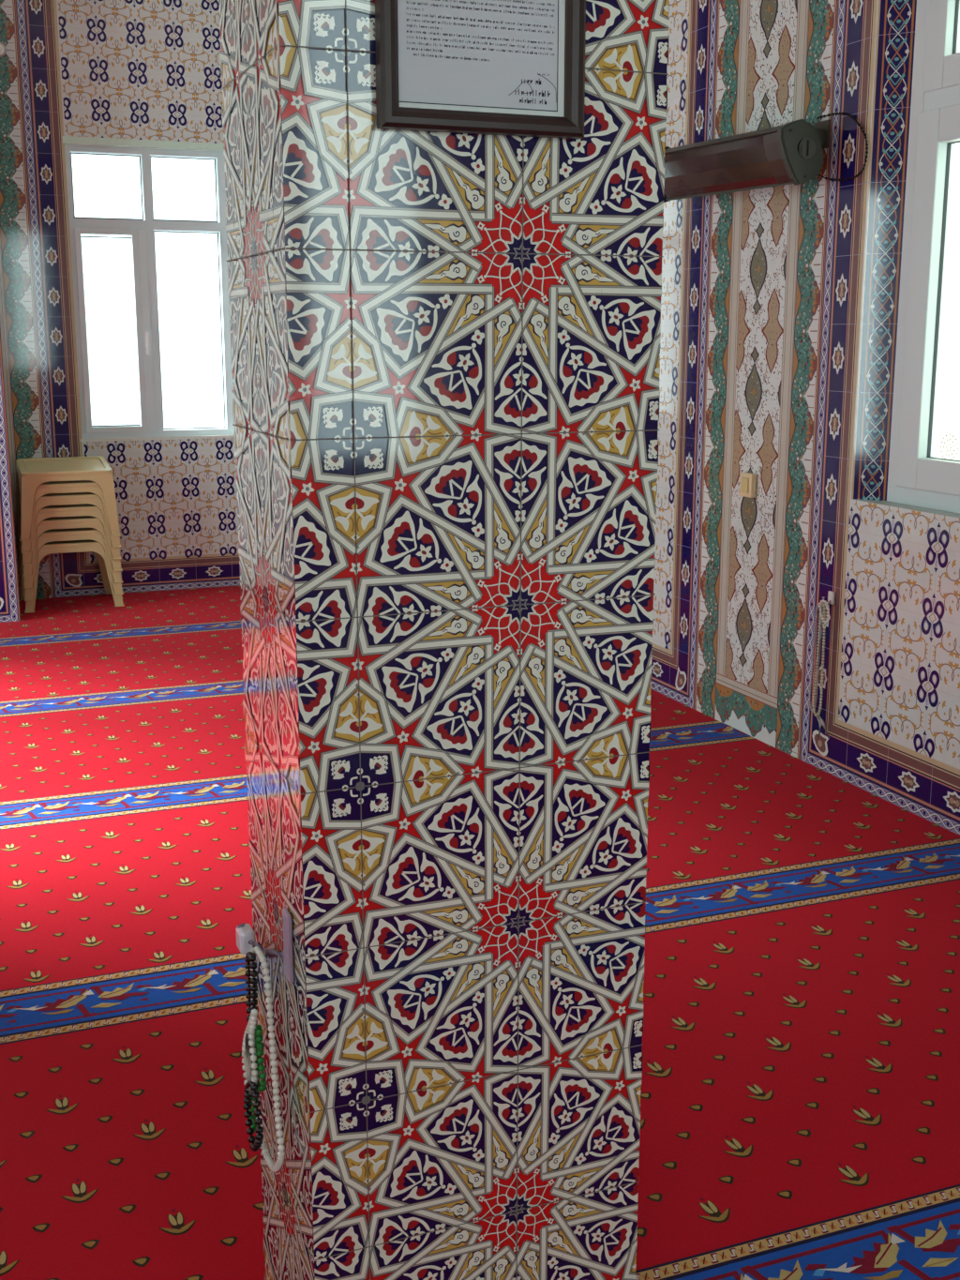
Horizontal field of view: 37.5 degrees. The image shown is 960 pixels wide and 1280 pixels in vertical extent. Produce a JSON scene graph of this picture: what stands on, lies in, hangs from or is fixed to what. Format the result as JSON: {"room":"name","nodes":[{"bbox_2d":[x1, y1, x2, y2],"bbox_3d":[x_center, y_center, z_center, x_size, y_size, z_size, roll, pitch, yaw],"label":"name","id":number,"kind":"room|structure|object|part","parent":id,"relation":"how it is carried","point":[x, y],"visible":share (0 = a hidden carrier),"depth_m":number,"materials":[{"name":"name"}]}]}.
{"room":"mosque","nodes":[
{"label":"mosque","id":0,"kind":"room"},
{"bbox_2d":[0,0,240,598],"bbox_3d":[-2.536,-1.820,7.234,5.082,3.253,0.250,-5,13,-21],"label":"wall","id":1,"kind":"structure","parent":0,"point":[133,69],"depth_m":7.25,"materials":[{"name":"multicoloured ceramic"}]},
{"bbox_2d":[0,41,6,57],"bbox_3d":[-2.359,-2.890,6.924,0.075,0.075,0.020,-5,13,-21],"label":"wall fixture","id":2,"kind":"object","parent":1,"relation":"attached to","point":[3,50],"visible":1,"depth_m":6.93,"materials":[{"name":"white plastic"}]},
{"bbox_2d":[0,328,20,622],"bbox_3d":[-2.648,-1.714,6.742,0.624,3.253,0.602,-5,13,-21],"label":"trim","id":3,"kind":"structure","parent":1,"relation":"attached to","point":[9,597],"depth_m":6.82,"materials":[{"name":"multicoloured tile"}]},
{"bbox_3d":[-2.372,-1.806,7.166,0.200,3.248,0.001,-5,13,-21],"label":"green tile panel","id":4,"kind":"part","parent":1,"relation":"part of","materials":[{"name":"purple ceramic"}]},
{"bbox_2d":[62,135,234,441],"bbox_3d":[-1.732,-1.827,7.458,0.820,1.529,0.112,-5,13,-21],"label":"window","id":5,"kind":"structure","parent":1,"relation":"in","point":[141,231],"depth_m":7.44,"materials":[{"name":"white plastic"}]},
{"bbox_3d":[-1.919,-1.620,7.443,0.361,1.044,0.062,-5,13,-21],"label":"sash","id":6,"kind":"part","parent":5,"relation":"part of","materials":[{"name":"white plastic"}]},
{"bbox_3d":[-1.755,-1.567,7.465,0.018,0.125,0.040,-5,13,-21],"label":"handle","id":7,"kind":"part","parent":5,"relation":"part of","materials":[{"name":"white"}]},
{"bbox_2d":[218,0,669,1279],"bbox_3d":[-0.049,-0.620,1.663,0.453,3.250,0.291,-5,13,-21],"label":"column","id":8,"kind":"structure","parent":0,"point":[445,346],"depth_m":1.66,"materials":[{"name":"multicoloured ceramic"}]},
{"bbox_2d":[248,1024,267,1132],"bbox_3d":[-0.290,0.573,1.834,0.009,0.187,0.096,-5,13,-21],"label":"beads","id":9,"kind":"object","parent":8,"relation":"hanging from","point":[262,1086],"visible":0.61,"depth_m":1.79,"materials":[{"name":"green plastic"}]},
{"bbox_2d":[235,907,294,984],"bbox_3d":[-0.272,0.367,1.778,0.023,0.107,0.176,-7,14,-28],"label":"wall hook","id":10,"kind":"object","parent":8,"relation":"attached to","point":[245,934],"visible":0.96,"depth_m":1.73,"materials":[{"name":"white plastic"}]},
{"bbox_2d":[244,951,257,1024],"bbox_3d":[-0.291,0.453,1.808,0.010,0.120,0.044,-5,13,-21],"label":"beads","id":11,"kind":"object","parent":10,"relation":"hanging from","point":[249,956],"visible":0.69,"depth_m":1.80,"materials":[{"name":"black plastic"}]},
{"bbox_2d":[241,1008,257,1095],"bbox_3d":[-0.296,0.521,1.811,0.012,0.139,0.078,-5,13,-21],"label":"beads","id":12,"kind":"object","parent":11,"relation":"hanging from","point":[248,1048],"visible":0.92,"depth_m":1.80,"materials":[{"name":"beige plastic"}]},
{"bbox_2d":[243,1080,263,1151],"bbox_3d":[-0.291,0.611,1.818,0.010,0.104,0.080,-5,13,-21],"label":"beads","id":13,"kind":"object","parent":12,"relation":"hanging from","point":[256,1141],"visible":0.99,"depth_m":1.80,"materials":[{"name":"black plastic"}]},
{"bbox_3d":[-0.275,0.386,1.792,0.015,0.041,0.149,-7,14,-31],"label":"arm","id":14,"kind":"part","parent":10,"relation":"part of","materials":[{"name":"purple plastic"}]},
{"bbox_2d":[250,946,285,1172],"bbox_3d":[-0.273,0.537,1.805,0.009,0.294,0.150,-5,13,-21],"label":"beads","id":15,"kind":"object","parent":10,"relation":"hanging from","point":[274,1167],"visible":0.65,"depth_m":1.76,"materials":[{"name":"beige plastic"}]},
{"bbox_3d":[-0.233,0.371,1.717,0.006,0.090,0.032,-5,13,-21],"label":"plate","id":16,"kind":"part","parent":10,"relation":"part of","materials":[{"name":"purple plastic"}]},
{"bbox_2d":[375,0,586,139],"bbox_3d":[0.004,-0.712,1.494,0.235,0.335,0.021,-5,13,-21],"label":"framed document","id":17,"kind":"object","parent":8,"relation":"attached to","point":[508,67],"visible":1,"depth_m":1.51,"materials":[{"name":"white paper"}]},
{"bbox_2d":[0,585,959,1279],"bbox_3d":[-0.862,0.715,3.462,5.082,0.122,9.432,-5,13,-21],"label":"floor","id":18,"kind":"structure","parent":0,"point":[800,1099],"depth_m":3.03,"materials":[{"name":"red carpet"}]},
{"bbox_2d":[19,540,124,613],"bbox_3d":[-2.131,-0.357,7.340,0.492,0.337,0.397,-5,13,-21],"label":"plastic stool","id":19,"kind":"object","parent":18,"relation":"on","point":[72,546],"visible":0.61,"depth_m":7.19,"materials":[{"name":"beige plastic"}]},
{"bbox_3d":[-2.131,-0.511,7.307,0.440,0.022,0.345,-5,13,-21],"label":"seat","id":20,"kind":"part","parent":19,"relation":"part of","materials":[{"name":"beige plastic"}]},
{"bbox_2d":[18,527,123,601],"bbox_3d":[-2.129,-0.420,7.323,0.492,0.337,0.397,-5,14,-21],"label":"plastic stool","id":21,"kind":"object","parent":19,"relation":"on","point":[78,534],"visible":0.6,"depth_m":7.15,"materials":[{"name":"beige plastic"}]},
{"bbox_3d":[-2.128,-0.574,7.287,0.440,0.022,0.345,-5,14,-21],"label":"seat","id":22,"kind":"part","parent":21,"relation":"part of","materials":[{"name":"beige plastic"}]},
{"bbox_2d":[17,513,123,588],"bbox_3d":[-2.130,-0.484,7.311,0.492,0.353,0.397,-5,13,-21],"label":"plastic stool","id":23,"kind":"object","parent":21,"relation":"on","point":[86,521],"visible":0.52,"depth_m":7.12,"materials":[{"name":"beige plastic"}]},
{"bbox_3d":[-2.125,-0.636,7.265,0.440,0.022,0.345,-5,16,-21],"label":"seat","id":24,"kind":"part","parent":23,"relation":"part of","materials":[{"name":"beige plastic"}]},
{"bbox_2d":[16,499,122,576],"bbox_3d":[-2.129,-0.547,7.295,0.492,0.360,0.396,-5,13,-21],"label":"plastic stool","id":25,"kind":"object","parent":23,"relation":"on","point":[67,510],"visible":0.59,"depth_m":7.11,"materials":[{"name":"beige plastic"}]},
{"bbox_3d":[-2.121,-0.698,7.242,0.440,0.022,0.345,-5,17,-21],"label":"seat","id":26,"kind":"part","parent":25,"relation":"part of","materials":[{"name":"beige plastic"}]},
{"bbox_2d":[15,486,121,565],"bbox_3d":[-2.127,-0.610,7.276,0.492,0.367,0.398,-5,13,-21],"label":"plastic stool","id":27,"kind":"object","parent":25,"relation":"on","point":[72,498],"visible":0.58,"depth_m":7.08,"materials":[{"name":"beige plastic"}]},
{"bbox_3d":[-2.117,-0.759,7.218,0.440,0.022,0.345,-5,18,-21],"label":"seat","id":28,"kind":"part","parent":27,"relation":"part of","materials":[{"name":"beige plastic"}]},
{"bbox_2d":[15,473,121,553],"bbox_3d":[-2.123,-0.671,7.254,0.492,0.375,0.405,-5,13,-21],"label":"plastic stool","id":29,"kind":"object","parent":27,"relation":"on","point":[82,486],"visible":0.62,"depth_m":7.06,"materials":[{"name":"beige plastic"}]},
{"bbox_3d":[-2.112,-0.819,7.193,0.440,0.022,0.345,-5,19,-21],"label":"seat","id":30,"kind":"part","parent":29,"relation":"part of","materials":[{"name":"beige plastic"}]},
{"bbox_2d":[14,455,120,541],"bbox_3d":[-2.119,-0.732,7.230,0.492,0.382,0.411,-5,13,-21],"label":"plastic stool","id":31,"kind":"object","parent":29,"relation":"on","point":[33,473],"visible":0.96,"depth_m":7.09,"materials":[{"name":"beige plastic"}]},
{"bbox_3d":[-2.107,-0.879,7.167,0.440,0.022,0.345,-5,21,-21],"label":"seat","id":32,"kind":"part","parent":31,"relation":"part of","materials":[{"name":"beige plastic"}]},
{"bbox_2d":[650,0,959,835],"bbox_3d":[1.333,-1.081,3.800,0.125,3.253,9.132,-5,13,-21],"label":"wall","id":33,"kind":"structure","parent":0,"point":[779,305],"depth_m":4.49,"materials":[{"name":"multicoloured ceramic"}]},
{"bbox_2d":[739,472,756,497],"bbox_3d":[0.908,-0.526,4.804,0.028,0.080,0.072,-5,13,-21],"label":"wall switch","id":34,"kind":"object","parent":33,"relation":"attached to","point":[748,481],"visible":1,"depth_m":4.78,"materials":[{"name":"beige plastic"}]},
{"bbox_2d":[663,112,868,202],"bbox_3d":[0.851,-1.525,4.502,0.197,0.212,1.002,-5,13,-21],"label":"heater","id":35,"kind":"object","parent":33,"relation":"attached to","point":[790,153],"visible":0.94,"depth_m":4.37,"materials":[{"name":"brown metal"}]},
{"bbox_3d":[0.752,-1.526,4.592,0.062,0.149,0.695,-5,13,-21],"label":"glass","id":36,"kind":"part","parent":35,"relation":"part of","materials":[{"name":"grey"}]},
{"bbox_3d":[1.056,-1.463,4.189,0.045,0.203,0.256,-5,13,-21],"label":"power cord","id":37,"kind":"part","parent":35,"relation":"part of","materials":[{"name":"black plastic"}]},
{"bbox_3d":[0.928,-1.261,4.635,0.001,3.248,0.674,-5,13,-21],"label":"green tile panel","id":38,"kind":"part","parent":33,"relation":"part of","materials":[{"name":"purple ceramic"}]},
{"bbox_2d":[809,603,829,737],"bbox_3d":[1.081,0.099,4.479,0.017,0.435,0.105,-5,13,-21],"label":"beads","id":39,"kind":"object","parent":33,"relation":"attached to","point":[820,721],"visible":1,"depth_m":4.50,"materials":[{"name":"beige plastic"}]},
{"bbox_2d":[818,599,829,624],"bbox_3d":[1.074,-0.088,4.416,0.009,0.077,0.054,-5,13,-21],"label":"beads","id":40,"kind":"object","parent":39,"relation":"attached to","point":[822,600],"visible":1,"depth_m":4.41,"materials":[{"name":"beige plastic"}]},
{"bbox_2d":[813,602,826,716],"bbox_3d":[1.071,0.062,4.463,0.009,0.373,0.046,-5,13,-21],"label":"beads","id":41,"kind":"object","parent":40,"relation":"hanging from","point":[823,604],"visible":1,"depth_m":4.46,"materials":[{"name":"beige plastic"}]},
{"bbox_2d":[822,590,834,604],"bbox_3d":[1.084,-0.128,4.419,0.038,0.045,0.028,-5,13,-21],"label":"wall hook","id":42,"kind":"object","parent":33,"relation":"attached to","point":[831,595],"visible":1,"depth_m":4.42,"materials":[{"name":"grey plastic"}]},
{"bbox_3d":[1.099,-0.132,4.424,0.007,0.040,0.028,-5,13,-21],"label":"plate","id":43,"kind":"part","parent":42,"relation":"part of","materials":[{"name":"grey plastic"}]},
{"bbox_2d":[887,0,959,512],"bbox_3d":[1.401,-1.077,3.709,0.072,1.520,0.855,-5,13,-21],"label":"window","id":44,"kind":"structure","parent":33,"relation":"in","point":[916,477],"depth_m":4.00,"materials":[{"name":"white plastic"}]},
{"bbox_3d":[1.402,-0.892,3.732,0.062,1.048,0.784,-5,13,-21],"label":"sash","id":45,"kind":"part","parent":44,"relation":"part of","materials":[{"name":"white plastic"}]}
]}

